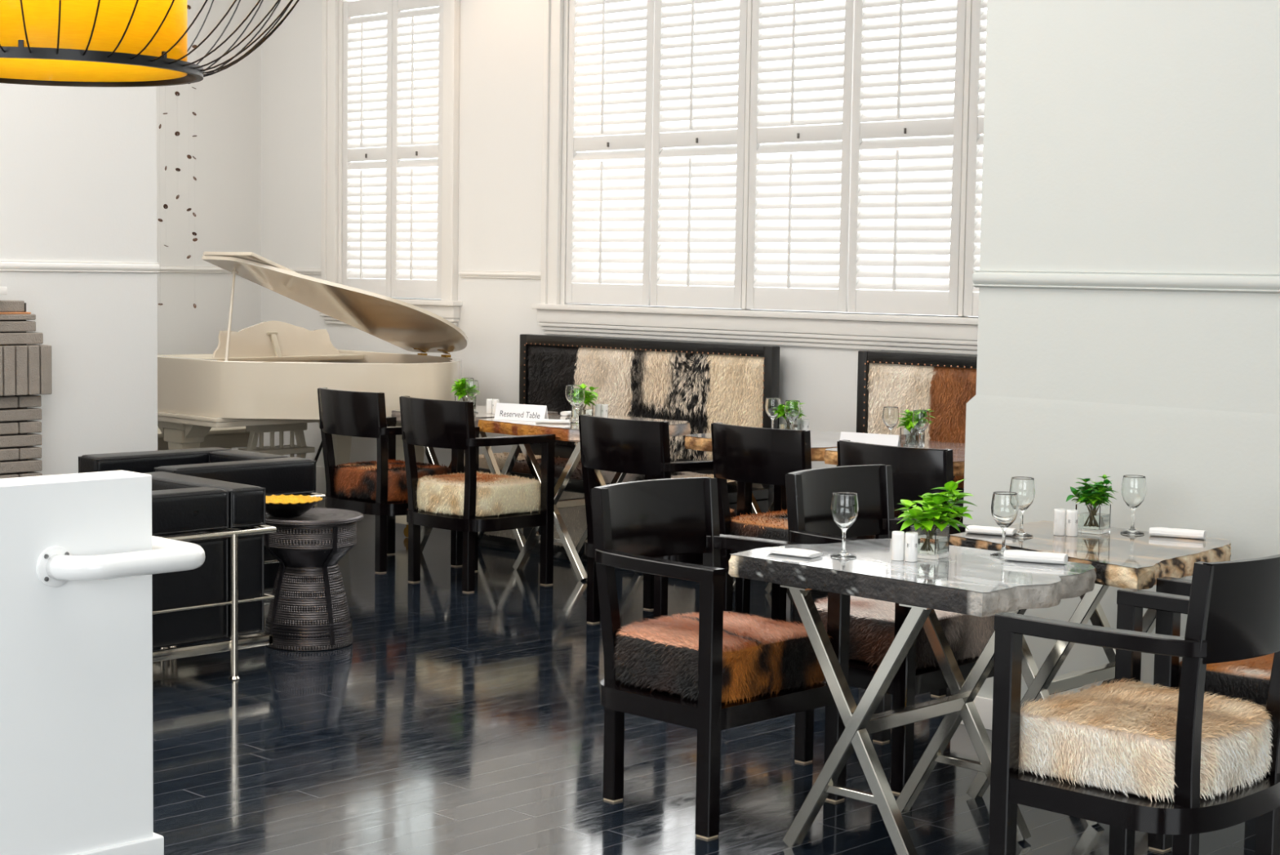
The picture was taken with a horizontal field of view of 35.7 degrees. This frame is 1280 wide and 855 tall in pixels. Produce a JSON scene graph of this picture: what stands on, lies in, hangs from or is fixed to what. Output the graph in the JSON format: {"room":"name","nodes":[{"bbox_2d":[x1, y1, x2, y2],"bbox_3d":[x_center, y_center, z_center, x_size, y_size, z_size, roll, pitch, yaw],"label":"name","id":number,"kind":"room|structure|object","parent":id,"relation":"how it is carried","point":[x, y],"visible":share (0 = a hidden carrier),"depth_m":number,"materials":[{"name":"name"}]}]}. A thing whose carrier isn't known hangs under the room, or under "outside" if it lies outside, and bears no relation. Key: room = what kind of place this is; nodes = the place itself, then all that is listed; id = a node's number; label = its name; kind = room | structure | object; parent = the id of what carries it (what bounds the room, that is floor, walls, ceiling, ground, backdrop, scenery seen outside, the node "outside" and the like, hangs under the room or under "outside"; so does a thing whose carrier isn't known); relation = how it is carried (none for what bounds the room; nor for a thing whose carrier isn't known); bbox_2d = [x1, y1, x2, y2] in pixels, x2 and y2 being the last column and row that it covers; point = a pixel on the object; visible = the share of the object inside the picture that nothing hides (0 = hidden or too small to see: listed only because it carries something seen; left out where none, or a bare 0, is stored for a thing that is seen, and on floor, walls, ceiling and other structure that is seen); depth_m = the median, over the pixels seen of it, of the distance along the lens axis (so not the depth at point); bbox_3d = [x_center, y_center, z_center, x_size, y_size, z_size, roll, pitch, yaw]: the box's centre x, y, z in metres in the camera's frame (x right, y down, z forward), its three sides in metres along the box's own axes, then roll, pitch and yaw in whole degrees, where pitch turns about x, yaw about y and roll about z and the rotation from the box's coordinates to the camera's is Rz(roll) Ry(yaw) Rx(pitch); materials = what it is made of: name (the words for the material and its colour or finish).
{"room":"restaurant dining room","nodes":[
{"label":"restaurant dining room","id":0,"kind":"room"},
{"bbox_2d":[0,83,157,475],"bbox_3d":[-5.736,-1.093,6.364,0.600,3.900,9.250,5,6,44],"label":"wall pier","id":1,"kind":"object","parent":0,"point":[78,164],"visible":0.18,"depth_m":9.24,"materials":[{"name":"paint"}]},
{"bbox_2d":[0,260,159,273],"bbox_3d":[-5.521,-0.549,6.191,0.020,0.050,9.250,5,6,44],"label":"trim","id":2,"kind":"structure","parent":1,"relation":"attached to","point":[5,265],"depth_m":9.20,"materials":[{"name":"paint"}]},
{"bbox_2d":[0,470,164,854],"bbox_3d":[-2.570,0.675,3.252,0.162,0.962,4.027,5,6,44],"label":"wall","id":3,"kind":"structure","parent":0,"point":[76,656],"depth_m":4.49,"materials":[{"name":"paint"}]},
{"bbox_2d":[36,535,205,586],"bbox_3d":[-1.251,0.298,4.591,0.368,0.092,0.399,5,6,44],"label":"handrail","id":4,"kind":"object","parent":3,"relation":"attached to","point":[56,566],"visible":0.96,"depth_m":4.43,"materials":[{"name":"paint"}]},
{"bbox_2d":[155,0,261,449],"bbox_3d":[-6.498,-1.286,8.660,0.200,3.900,11.500,5,6,44],"label":"wall","id":5,"kind":"structure","parent":0,"point":[226,147],"depth_m":12.44,"materials":[{"name":"paint"}]},
{"bbox_2d":[158,265,231,273],"bbox_3d":[-3.646,-0.927,11.495,0.020,0.044,3.500,5,6,44],"label":"trim","id":6,"kind":"structure","parent":5,"relation":"attached to","point":[163,268],"depth_m":12.38,"materials":[{"name":"paint"}]},
{"bbox_2d":[261,0,977,510],"bbox_3d":[2.839,-1.074,7.790,14.850,3.900,0.220,5,6,44],"label":"wall","id":7,"kind":"structure","parent":0,"point":[501,42],"depth_m":11.24,"materials":[{"name":"paint"}]},
{"bbox_2d":[288,267,321,275],"bbox_3d":[-2.202,-0.987,12.517,0.670,0.042,0.020,5,6,44],"label":"trim","id":8,"kind":"structure","parent":7,"relation":"attached to","point":[317,271],"depth_m":12.38,"materials":[{"name":"paint"}]},
{"bbox_2d":[315,465,325,494],"bbox_3d":[2.800,0.782,7.780,14.650,0.200,0.020,5,6,44],"label":"baseboard","id":9,"kind":"structure","parent":7,"relation":"attached to","point":[320,470],"depth_m":12.38,"materials":[{"name":"paint"}]},
{"bbox_2d":[318,0,462,325],"bbox_3d":[-1.434,-1.790,11.822,1.320,2.371,0.275,5,6,44],"label":"window","id":10,"kind":"structure","parent":7,"relation":"in","point":[390,68],"depth_m":11.81,"materials":[{"name":"paint"}]},
{"bbox_2d":[342,0,392,297],"bbox_3d":[-1.637,-1.682,11.966,0.469,1.784,0.030,5,6,44],"label":"shutter","id":11,"kind":"object","parent":10,"relation":"attached to","point":[371,282],"depth_m":11.96,"materials":[{"name":"paint"}]},
{"bbox_2d":[391,0,443,298],"bbox_3d":[-1.295,-1.651,11.637,0.469,1.784,0.030,5,6,44],"label":"shutter","id":12,"kind":"object","parent":10,"relation":"attached to","point":[408,286],"depth_m":11.64,"materials":[{"name":"paint"}]},
{"bbox_2d":[458,270,541,279],"bbox_3d":[-0.787,-0.857,11.153,0.690,0.042,0.020,5,6,44],"label":"trim","id":13,"kind":"structure","parent":7,"relation":"attached to","point":[462,273],"depth_m":11.14,"materials":[{"name":"paint"}]},
{"bbox_2d":[531,0,986,355],"bbox_3d":[1.766,-1.496,8.737,6.270,2.371,0.275,5,6,44],"label":"window","id":14,"kind":"structure","parent":7,"relation":"in","point":[569,49],"depth_m":9.80,"materials":[{"name":"paint"}]},
{"bbox_2d":[565,0,654,305],"bbox_3d":[-0.157,-1.546,10.539,0.629,1.784,0.030,5,6,44],"label":"shutter","id":15,"kind":"object","parent":14,"relation":"attached to","point":[628,293],"depth_m":10.54,"materials":[{"name":"paint"}]},
{"bbox_2d":[650,0,747,308],"bbox_3d":[0.302,-1.504,10.097,0.629,1.784,0.030,5,6,44],"label":"shutter","id":16,"kind":"object","parent":14,"relation":"attached to","point":[702,295],"depth_m":10.10,"materials":[{"name":"paint"}]},
{"bbox_2d":[746,0,854,311],"bbox_3d":[0.780,-1.461,9.636,0.629,1.784,0.030,5,6,44],"label":"shutter","id":17,"kind":"object","parent":14,"relation":"attached to","point":[776,297],"depth_m":9.64,"materials":[{"name":"paint"}]},
{"bbox_2d":[847,0,966,315],"bbox_3d":[1.239,-1.419,9.194,0.629,1.784,0.030,5,6,44],"label":"shutter","id":18,"kind":"object","parent":14,"relation":"attached to","point":[887,300],"depth_m":9.20,"materials":[{"name":"paint"}]},
{"bbox_2d":[963,0,984,316],"bbox_3d":[1.717,-1.375,8.733,0.629,1.784,0.030,5,6,44],"label":"shutter","id":19,"kind":"object","parent":14,"relation":"attached to","point":[973,122],"depth_m":8.94,"materials":[{"name":"paint"}]},
{"bbox_2d":[152,498,1256,854],"bbox_3d":[-1.179,1.183,3.835,14.850,0.100,11.750,5,6,44],"label":"floor","id":20,"kind":"structure","parent":0,"point":[451,721],"depth_m":5.96,"materials":[{"name":"wood"}]},
{"bbox_2d":[0,286,52,478],"bbox_3d":[-3.362,0.070,8.389,0.160,1.335,1.862,5,6,44],"label":"fireplace","id":21,"kind":"object","parent":20,"relation":"on","point":[25,369],"visible":0.62,"depth_m":8.91,"materials":[{"name":"grey brick"}]},
{"bbox_2d":[78,447,325,604],"bbox_3d":[-1.802,0.452,8.080,0.782,0.670,0.745,5,6,44],"label":"armchair","id":22,"kind":"object","parent":20,"relation":"on","point":[279,474],"visible":0.26,"depth_m":7.99,"materials":[{"name":"black leather"}]},
{"bbox_2d":[79,447,232,472],"bbox_3d":[-1.999,0.172,8.253,0.153,0.146,0.672,5,6,44],"label":"cushion","id":23,"kind":"object","parent":22,"relation":"on","point":[146,461],"depth_m":8.12,"materials":[{"name":"black leather"}]},
{"bbox_2d":[155,457,314,495],"bbox_3d":[-1.597,0.210,7.865,0.152,0.147,0.671,5,6,44],"label":"cushion","id":24,"kind":"object","parent":22,"relation":"on","point":[286,476],"depth_m":7.88,"materials":[{"name":"black leather"}]},
{"bbox_2d":[209,449,288,462],"bbox_3d":[-1.618,0.180,8.245,0.406,0.147,0.149,5,6,44],"label":"cushion","id":25,"kind":"object","parent":22,"relation":"on","point":[215,455],"depth_m":8.23,"materials":[{"name":"black leather"}]},
{"bbox_2d":[157,426,249,450],"bbox_3d":[-2.723,0.235,11.999,0.340,0.455,0.800,5,6,44],"label":"stool","id":26,"kind":"object","parent":20,"relation":"on","point":[228,437],"visible":0.16,"depth_m":11.98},
{"bbox_2d":[142,471,276,679],"bbox_3d":[-1.813,0.535,7.029,0.745,0.670,0.782,5,6,44],"label":"armchair","id":27,"kind":"object","parent":20,"relation":"on","point":[224,597],"visible":0.44,"depth_m":6.90,"materials":[{"name":"black leather"}]},
{"bbox_2d":[151,486,226,536],"bbox_3d":[-1.623,0.292,6.829,0.149,0.147,0.406,5,6,44],"label":"cushion","id":28,"kind":"object","parent":27,"relation":"on","point":[203,508],"depth_m":6.81,"materials":[{"name":"black leather"}]},
{"bbox_2d":[142,471,263,528],"bbox_3d":[-1.614,0.260,7.209,0.672,0.146,0.153,5,6,44],"label":"cushion","id":29,"kind":"object","parent":27,"relation":"on","point":[243,504],"depth_m":7.00,"materials":[{"name":"black leather"}]},
{"bbox_2d":[157,251,467,537],"bbox_3d":[-1.898,-0.201,10.970,2.063,1.512,1.494,5,6,44],"label":"grand piano","id":30,"kind":"object","parent":20,"relation":"on","point":[265,376],"visible":0.55,"depth_m":10.44,"materials":[{"name":"beige paint"}]},
{"bbox_2d":[157,353,364,361],"bbox_3d":[-2.167,-0.401,11.343,0.468,0.026,1.123,5,6,44],"label":"piano lid","id":31,"kind":"object","parent":30,"relation":"attached to","point":[232,357],"depth_m":11.20,"materials":[{"name":"wood"}]},
{"bbox_2d":[264,507,363,650],"bbox_3d":[-1.271,0.579,7.622,0.414,0.496,0.414,5,6,44],"label":"table","id":32,"kind":"object","parent":20,"relation":"on","point":[308,611],"visible":0.94,"depth_m":7.50,"materials":[{"name":"brown metal"}]},
{"bbox_2d":[266,493,322,517],"bbox_3d":[-1.345,0.302,7.543,0.278,0.066,0.278,5,6,44],"label":"bowl","id":33,"kind":"object","parent":32,"relation":"on","point":[282,505],"visible":0.81,"depth_m":7.49,"materials":[{"name":"ceramic"}]},
{"bbox_2d":[317,387,464,573],"bbox_3d":[-1.245,0.241,9.648,0.570,0.860,0.540,5,6,44],"label":"dining chair","id":34,"kind":"object","parent":20,"relation":"on","point":[379,488],"visible":0.76,"depth_m":9.45,"materials":[{"name":"black paint"}]},
{"bbox_2d":[333,458,451,502],"bbox_3d":[-1.223,0.253,9.673,0.502,0.177,0.473,5,6,44],"label":"cushion","id":35,"kind":"object","parent":34,"relation":"on","point":[372,481],"depth_m":9.49,"materials":[{"name":"fur"}]},
{"bbox_2d":[391,405,558,552],"bbox_3d":[-0.832,0.281,10.113,0.669,0.730,0.688,5,6,44],"label":"stone table","id":36,"kind":"object","parent":20,"relation":"on","point":[513,455],"visible":0.14,"depth_m":10.12,"materials":[{"name":"brown stone"}]},
{"bbox_2d":[454,395,475,411],"bbox_3d":[-0.880,-0.118,9.993,0.075,0.080,0.075,4,6,36],"label":"glass vase","id":37,"kind":"object","parent":36,"relation":"on","point":[466,398],"visible":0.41,"depth_m":9.97,"materials":[{"name":"white"}]},
{"bbox_2d":[450,377,479,399],"bbox_3d":[-0.878,-0.171,9.994,0.151,0.154,0.163,1,5,-3],"label":"bunch","id":38,"kind":"object","parent":37,"relation":"in","point":[459,387],"visible":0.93,"depth_m":9.97,"materials":[{"name":"green plant"}]},
{"bbox_2d":[464,379,479,413],"bbox_3d":[-0.843,-0.155,9.941,0.071,0.163,0.071,-1,5,-23],"label":"wine glass","id":39,"kind":"object","parent":36,"relation":"on","point":[471,387],"visible":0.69,"depth_m":9.91,"materials":[{"name":"white"}]},
{"bbox_2d":[485,398,492,413],"bbox_3d":[-0.752,-0.107,9.925,0.033,0.073,0.035,1,5,4],"label":"salt shaker","id":40,"kind":"object","parent":36,"relation":"on","point":[489,401],"visible":1,"depth_m":9.91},
{"bbox_2d":[399,395,555,592],"bbox_3d":[-0.783,0.290,9.120,0.573,0.860,0.544,5,6,44],"label":"dining chair","id":41,"kind":"object","parent":20,"relation":"on","point":[471,502],"visible":1,"depth_m":8.97,"materials":[{"name":"black paint"}]},
{"bbox_2d":[415,470,541,517],"bbox_3d":[-0.761,0.302,9.146,0.501,0.178,0.477,5,6,44],"label":"cushion","id":42,"kind":"object","parent":41,"relation":"on","point":[478,495],"depth_m":8.99,"materials":[{"name":"fur"}]},
{"bbox_2d":[478,413,691,580],"bbox_3d":[-0.252,0.334,9.556,0.843,0.731,0.814,5,6,44],"label":"stone table","id":43,"kind":"object","parent":20,"relation":"on","point":[570,432],"visible":0.51,"depth_m":9.41,"materials":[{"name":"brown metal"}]},
{"bbox_2d":[493,402,548,421],"bbox_3d":[-0.567,-0.072,9.498,0.285,0.078,0.044,3,5,30],"label":"table sign","id":44,"kind":"object","parent":43,"relation":"on","point":[511,411],"visible":1,"depth_m":9.49,"materials":[{"name":"paper"}]},
{"bbox_2d":[535,418,570,423],"bbox_3d":[-0.410,-0.029,9.362,0.160,0.019,0.051,1,5,6],"label":"napkin","id":45,"kind":"object","parent":43,"relation":"on","point":[537,420],"visible":1,"depth_m":9.34,"materials":[{"name":"white fabric"}]},
{"bbox_2d":[564,384,579,418],"bbox_3d":[-0.329,-0.125,9.654,0.071,0.163,0.071,-1,5,-23],"label":"wine glass","id":46,"kind":"object","parent":43,"relation":"on","point":[568,387],"visible":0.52,"depth_m":9.63,"materials":[{"name":"white"}]},
{"bbox_2d":[569,387,584,423],"bbox_3d":[-0.296,-0.102,9.373,0.071,0.163,0.071,-1,5,-23],"label":"wine glass","id":47,"kind":"object","parent":43,"relation":"on","point":[576,395],"visible":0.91,"depth_m":9.35,"materials":[{"name":"white"}]},
{"bbox_2d":[571,402,593,420],"bbox_3d":[-0.279,-0.076,9.581,0.075,0.080,0.075,4,6,36],"label":"glass vase","id":48,"kind":"object","parent":43,"relation":"on","point":[588,409],"visible":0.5,"depth_m":9.56,"materials":[{"name":"white"}]},
{"bbox_2d":[568,383,599,405],"bbox_3d":[-0.271,-0.132,9.569,0.157,0.160,0.150,5,6,44],"label":"bunch","id":49,"kind":"object","parent":48,"relation":"in","point":[588,397],"visible":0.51,"depth_m":9.56,"materials":[{"name":"green plant"}]},
{"bbox_2d":[600,404,608,417],"bbox_3d":[-0.172,-0.077,9.659,0.033,0.073,0.035,1,5,4],"label":"pepper shaker","id":50,"kind":"object","parent":43,"relation":"on","point":[604,406],"visible":0.93,"depth_m":9.64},
{"bbox_2d":[479,333,779,559],"bbox_3d":[-0.164,0.103,10.129,1.810,1.093,0.540,5,6,44],"label":"bench","id":51,"kind":"object","parent":20,"relation":"on","point":[701,384],"visible":0.52,"depth_m":10.10,"materials":[{"name":"fur"}]},
{"bbox_2d":[578,413,752,623],"bbox_3d":[0.067,0.381,8.134,0.570,0.860,0.540,5,6,44],"label":"dining chair","id":52,"kind":"object","parent":20,"relation":"on","point":[637,446],"visible":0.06,"depth_m":7.93,"materials":[{"name":"black paint"}]},
{"bbox_2d":[591,476,850,839],"bbox_3d":[0.185,0.596,5.437,0.540,0.860,0.570,5,6,44],"label":"dining chair","id":53,"kind":"object","parent":20,"relation":"on","point":[710,671],"visible":0.9,"depth_m":5.32,"materials":[{"name":"black paint"}]},
{"bbox_2d":[613,610,831,705],"bbox_3d":[0.209,0.614,5.417,0.475,0.178,0.505,5,6,44],"label":"cushion","id":54,"kind":"object","parent":53,"relation":"on","point":[762,661],"depth_m":5.27,"materials":[{"name":"fur"}]},
{"bbox_2d":[684,430,900,606],"bbox_3d":[0.695,0.407,8.812,0.817,0.730,0.767,5,6,44],"label":"stone table","id":55,"kind":"object","parent":20,"relation":"on","point":[820,441],"visible":0.23,"depth_m":8.67,"materials":[{"name":"brown stone"}]},
{"bbox_2d":[764,397,780,428],"bbox_3d":[0.596,-0.051,8.902,0.071,0.163,0.071,-1,5,-23],"label":"wine glass","id":56,"kind":"object","parent":55,"relation":"on","point":[771,402],"visible":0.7,"depth_m":8.87,"materials":[{"name":"white"}]},
{"bbox_2d":[777,417,801,430],"bbox_3d":[0.666,-0.004,8.850,0.075,0.080,0.075,4,6,36],"label":"glass vase","id":57,"kind":"object","parent":55,"relation":"on","point":[783,423],"visible":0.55,"depth_m":8.82,"materials":[{"name":"white"}]},
{"bbox_2d":[772,402,805,418],"bbox_3d":[0.668,-0.049,8.847,0.157,0.139,0.144,5,6,44],"label":"bunch","id":58,"kind":"object","parent":57,"relation":"in","point":[780,409],"visible":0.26,"depth_m":8.84,"materials":[{"name":"green plant"}]},
{"bbox_2d":[784,400,799,429],"bbox_3d":[0.669,-0.036,8.734,0.071,0.163,0.071,-1,5,-23],"label":"wine glass","id":59,"kind":"object","parent":55,"relation":"on","point":[792,407],"visible":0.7,"depth_m":8.70,"materials":[{"name":"white"}]},
{"bbox_2d":[711,422,878,624],"bbox_3d":[0.595,0.415,7.805,0.570,0.860,0.540,5,6,44],"label":"dining chair","id":60,"kind":"object","parent":20,"relation":"on","point":[754,455],"visible":0.34,"depth_m":7.66,"materials":[{"name":"black paint"}]},
{"bbox_2d":[729,509,875,553],"bbox_3d":[0.617,0.428,7.830,0.500,0.177,0.469,5,6,44],"label":"cushion","id":61,"kind":"object","parent":60,"relation":"on","point":[774,525],"depth_m":7.73,"materials":[{"name":"fur"}]},
{"bbox_2d":[785,464,994,794],"bbox_3d":[0.746,0.568,5.896,0.542,0.860,0.572,5,6,44],"label":"dining chair","id":62,"kind":"object","parent":20,"relation":"on","point":[874,624],"visible":0.41,"depth_m":5.78,"materials":[{"name":"black paint"}]},
{"bbox_2d":[813,595,994,671],"bbox_3d":[0.767,0.586,5.874,0.478,0.180,0.505,5,6,44],"label":"cushion","id":63,"kind":"object","parent":62,"relation":"on","point":[872,621],"depth_m":5.69,"materials":[{"name":"fur"}]},
{"bbox_2d":[811,350,977,597],"bbox_3d":[1.507,0.256,8.519,1.800,1.093,0.540,5,6,44],"label":"bench","id":64,"kind":"object","parent":20,"relation":"on","point":[944,384],"visible":0.13,"depth_m":9.01,"materials":[{"name":"fur"}]},
{"bbox_2d":[823,440,964,524],"bbox_3d":[1.229,0.460,8.250,0.718,0.730,0.783,5,6,44],"label":"stone table","id":65,"kind":"object","parent":20,"relation":"on","point":[830,457],"visible":0.14,"depth_m":8.16,"materials":[{"name":"brown stone"}]},
{"bbox_2d":[840,431,900,446],"bbox_3d":[0.946,0.059,8.178,0.260,0.070,0.044,3,5,30],"label":"table card","id":66,"kind":"object","parent":65,"relation":"on","point":[873,438],"visible":0.58,"depth_m":8.16,"materials":[{"name":"paper"}]},
{"bbox_2d":[882,406,898,434],"bbox_3d":[1.063,-0.006,8.424,0.071,0.163,0.071,-1,5,-23],"label":"wine glass","id":67,"kind":"object","parent":65,"relation":"on","point":[890,414],"visible":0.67,"depth_m":8.39,"materials":[{"name":"white"}]},
{"bbox_2d":[899,427,924,447],"bbox_3d":[1.148,0.042,8.372,0.075,0.080,0.075,4,6,36],"label":"glass vase","id":68,"kind":"object","parent":65,"relation":"on","point":[910,439],"visible":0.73,"depth_m":8.34,"materials":[{"name":"white"}]},
{"bbox_2d":[895,408,934,431],"bbox_3d":[1.164,-0.006,8.367,0.156,0.144,0.136,-2,6,-36],"label":"bunch","id":69,"kind":"object","parent":68,"relation":"in","point":[908,424],"visible":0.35,"depth_m":8.35,"materials":[{"name":"green plant"}]},
{"bbox_2d":[912,409,929,448],"bbox_3d":[1.165,0.010,8.242,0.071,0.163,0.071,-1,5,-23],"label":"wine glass","id":70,"kind":"object","parent":65,"relation":"on","point":[921,419],"visible":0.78,"depth_m":8.21,"materials":[{"name":"white"}]},
{"bbox_2d":[836,440,963,697],"bbox_3d":[1.017,0.479,7.079,0.570,0.860,0.540,5,6,44],"label":"dining chair","id":71,"kind":"object","parent":20,"relation":"on","point":[916,471],"visible":0.03,"depth_m":6.81,"materials":[{"name":"black paint"}]},
{"bbox_2d":[728,537,1096,854],"bbox_3d":[0.712,0.703,5.073,0.851,0.730,0.616,5,6,44],"label":"stone table","id":72,"kind":"object","parent":20,"relation":"on","point":[973,581],"visible":0.83,"depth_m":4.93,"materials":[{"name":"grey stone"}]},
{"bbox_2d":[765,547,822,557],"bbox_3d":[0.398,0.321,5.114,0.130,0.014,0.074,4,6,36],"label":"napkin","id":73,"kind":"object","parent":72,"relation":"on","point":[784,551],"visible":1,"depth_m":5.09,"materials":[{"name":"white fabric"}]},
{"bbox_2d":[830,492,858,558],"bbox_3d":[0.523,0.250,5.087,0.071,0.163,0.071,-1,5,-23],"label":"wine glass","id":74,"kind":"object","parent":72,"relation":"on","point":[844,505],"visible":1,"depth_m":5.06,"materials":[{"name":"white"}]},
{"bbox_2d":[891,530,905,560],"bbox_3d":[0.656,0.301,5.049,0.033,0.073,0.035,1,5,4],"label":"salt shaker","id":75,"kind":"object","parent":72,"relation":"on","point":[897,536],"visible":1,"depth_m":5.03,"materials":[{"name":"ceramic"}]},
{"bbox_2d":[904,531,918,561],"bbox_3d":[0.689,0.302,5.035,0.033,0.073,0.035,1,5,4],"label":"pepper shaker","id":76,"kind":"object","parent":72,"relation":"on","point":[911,546],"visible":1,"depth_m":5.02,"materials":[{"name":"ceramic"}]},
{"bbox_2d":[909,524,949,559],"bbox_3d":[0.745,0.293,5.111,0.075,0.080,0.075,4,6,36],"label":"glass vase","id":77,"kind":"object","parent":72,"relation":"on","point":[934,544],"visible":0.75,"depth_m":5.08,"materials":[{"name":"clear"}]},
{"bbox_2d":[893,478,977,531],"bbox_3d":[0.764,0.225,5.115,0.216,0.184,0.200,1,5,4],"label":"bunch","id":78,"kind":"object","parent":77,"relation":"in","point":[936,510],"visible":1,"depth_m":5.09,"materials":[{"name":"green plant"}]},
{"bbox_2d":[990,491,1018,556],"bbox_3d":[0.947,0.251,5.157,0.071,0.163,0.071,-1,5,-23],"label":"wine glass","id":79,"kind":"object","parent":72,"relation":"on","point":[1004,504],"visible":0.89,"depth_m":5.13,"materials":[{"name":"white"}]},
{"bbox_2d":[1003,549,1067,564],"bbox_3d":[1.007,0.329,5.054,0.155,0.026,0.051,3,5,24],"label":"napkin","id":80,"kind":"object","parent":72,"relation":"on","point":[1009,554],"visible":1,"depth_m":5.04,"materials":[{"name":"white fabric"}]},
{"bbox_2d":[949,520,1231,826],"bbox_3d":[1.233,0.678,5.491,0.702,0.730,0.703,5,6,44],"label":"stone table","id":81,"kind":"object","parent":20,"relation":"on","point":[1120,560],"visible":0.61,"depth_m":5.38,"materials":[{"name":"beige stone"}]},
{"bbox_2d":[965,524,1017,535],"bbox_3d":[0.988,0.290,5.586,0.135,0.020,0.056,3,5,24],"label":"napkin","id":82,"kind":"object","parent":81,"relation":"on","point":[973,528],"visible":0.9,"depth_m":5.57,"materials":[{"name":"white fabric"}]},
{"bbox_2d":[1009,476,1035,537],"bbox_3d":[1.067,0.222,5.547,0.071,0.163,0.071,-1,5,-23],"label":"wine glass","id":83,"kind":"object","parent":81,"relation":"on","point":[1024,486],"visible":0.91,"depth_m":5.52,"materials":[{"name":"white"}]},
{"bbox_2d":[1053,508,1066,535],"bbox_3d":[1.181,0.266,5.591,0.033,0.073,0.035,1,5,4],"label":"salt shaker","id":84,"kind":"object","parent":81,"relation":"on","point":[1060,514],"visible":1,"depth_m":5.58,"materials":[{"name":"ceramic"}]},
{"bbox_2d":[1065,509,1078,536],"bbox_3d":[1.214,0.267,5.577,0.033,0.073,0.035,1,5,4],"label":"pepper shaker","id":85,"kind":"object","parent":81,"relation":"on","point":[1072,515],"visible":1,"depth_m":5.56,"materials":[{"name":"ceramic"}]},
{"bbox_2d":[1075,502,1111,534],"bbox_3d":[1.291,0.258,5.660,0.075,0.080,0.075,4,6,36],"label":"glass vase","id":86,"kind":"object","parent":81,"relation":"on","point":[1095,519],"visible":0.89,"depth_m":5.63,"materials":[{"name":"white"}]},
{"bbox_2d":[1066,474,1117,506],"bbox_3d":[1.288,0.210,5.652,0.148,0.145,0.123,0,5,-16],"label":"bunch","id":87,"kind":"object","parent":86,"relation":"in","point":[1095,494],"visible":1,"depth_m":5.63,"materials":[{"name":"green plant"}]},
{"bbox_2d":[1120,475,1146,534],"bbox_3d":[1.402,0.220,5.641,0.071,0.163,0.071,-1,5,-23],"label":"wine glass","id":88,"kind":"object","parent":81,"relation":"on","point":[1134,488],"visible":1,"depth_m":5.62,"materials":[{"name":"white"}]},
{"bbox_2d":[1149,526,1206,538],"bbox_3d":[1.511,0.296,5.581,0.150,0.024,0.046,3,5,26],"label":"napkin","id":89,"kind":"object","parent":81,"relation":"on","point":[1153,531],"visible":1,"depth_m":5.56,"materials":[{"name":"white fabric"}]},
{"bbox_2d":[988,554,1279,854],"bbox_3d":[1.180,0.687,4.478,0.542,0.860,0.570,5,6,44],"label":"dining chair","id":90,"kind":"object","parent":20,"relation":"on","point":[1127,755],"visible":1,"depth_m":4.33,"materials":[{"name":"black paint"}]},
{"bbox_2d":[1018,676,1274,802],"bbox_3d":[1.157,0.701,4.501,0.478,0.184,0.506,5,6,44],"label":"cushion","id":91,"kind":"object","parent":90,"relation":"on","point":[1125,740],"depth_m":4.35,"materials":[{"name":"fur"}]},
{"bbox_2d":[1147,576,1274,851],"bbox_3d":[1.691,0.650,5.046,0.540,0.860,0.570,5,6,44],"label":"dining chair","id":92,"kind":"object","parent":20,"relation":"on","point":[1248,679],"visible":0.3,"depth_m":4.98,"materials":[{"name":"black paint"}]},
{"bbox_2d":[1177,653,1274,711],"bbox_3d":[1.668,0.663,5.070,0.474,0.176,0.501,5,6,44],"label":"cushion","id":93,"kind":"object","parent":92,"relation":"on","point":[1248,679],"depth_m":4.94,"materials":[{"name":"fur"}]},
{"bbox_2d":[963,0,1279,701],"bbox_3d":[4.003,-0.744,3.843,7.670,3.900,0.532,5,6,44],"label":"wall pier","id":94,"kind":"object","parent":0,"point":[1120,135],"visible":0.7,"depth_m":5.94,"materials":[{"name":"paint"}]},
{"bbox_2d":[960,695,992,729],"bbox_3d":[3.778,1.162,3.802,7.685,0.100,0.016,5,6,44],"label":"baseboard","id":95,"kind":"object","parent":94,"relation":"attached to","point":[984,705],"depth_m":6.37,"materials":[{"name":"paint"}]},
{"bbox_2d":[972,270,1279,293],"bbox_3d":[3.812,-0.222,3.679,7.647,0.055,0.022,5,6,44],"label":"trim","id":96,"kind":"structure","parent":94,"relation":"attached to","point":[1077,280],"depth_m":5.93,"materials":[{"name":"paint"}]},
{"bbox_3d":[-1.118,-2.804,3.519,14.850,0.100,11.750,5,6,44],"label":"ceiling","id":97,"kind":"structure","parent":0,"visible":0},
{"bbox_2d":[0,0,298,87],"bbox_3d":[-1.426,-1.858,4.771,1.387,1.992,1.388,5,6,44],"label":"pendant lamp","id":98,"kind":"object","parent":97,"relation":"hanging from","point":[95,43],"visible":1,"depth_m":4.65,"materials":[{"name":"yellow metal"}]},
{"bbox_2d":[174,84,180,199],"bbox_3d":[-2.642,-2.347,11.332,0.032,2.090,0.023,2,5,11],"label":"strand","id":99,"kind":"object","parent":97,"relation":"hanging from","point":[177,93],"visible":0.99,"depth_m":11.38,"materials":[{"name":"brown metal"}]},
{"bbox_2d":[186,4,191,258],"bbox_3d":[-2.592,-2.180,11.401,0.031,2.432,0.027,1,5,-3],"label":"strand","id":100,"kind":"object","parent":97,"relation":"hanging from","point":[188,6],"visible":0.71,"depth_m":11.45,"materials":[{"name":"brown metal"}]},
{"bbox_2d":[191,44,197,307],"bbox_3d":[-2.567,-2.040,11.440,0.032,2.715,0.033,0,5,-8],"label":"strand","id":101,"kind":"object","parent":97,"relation":"hanging from","point":[194,233],"visible":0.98,"depth_m":11.49,"materials":[{"name":"brown metal"}]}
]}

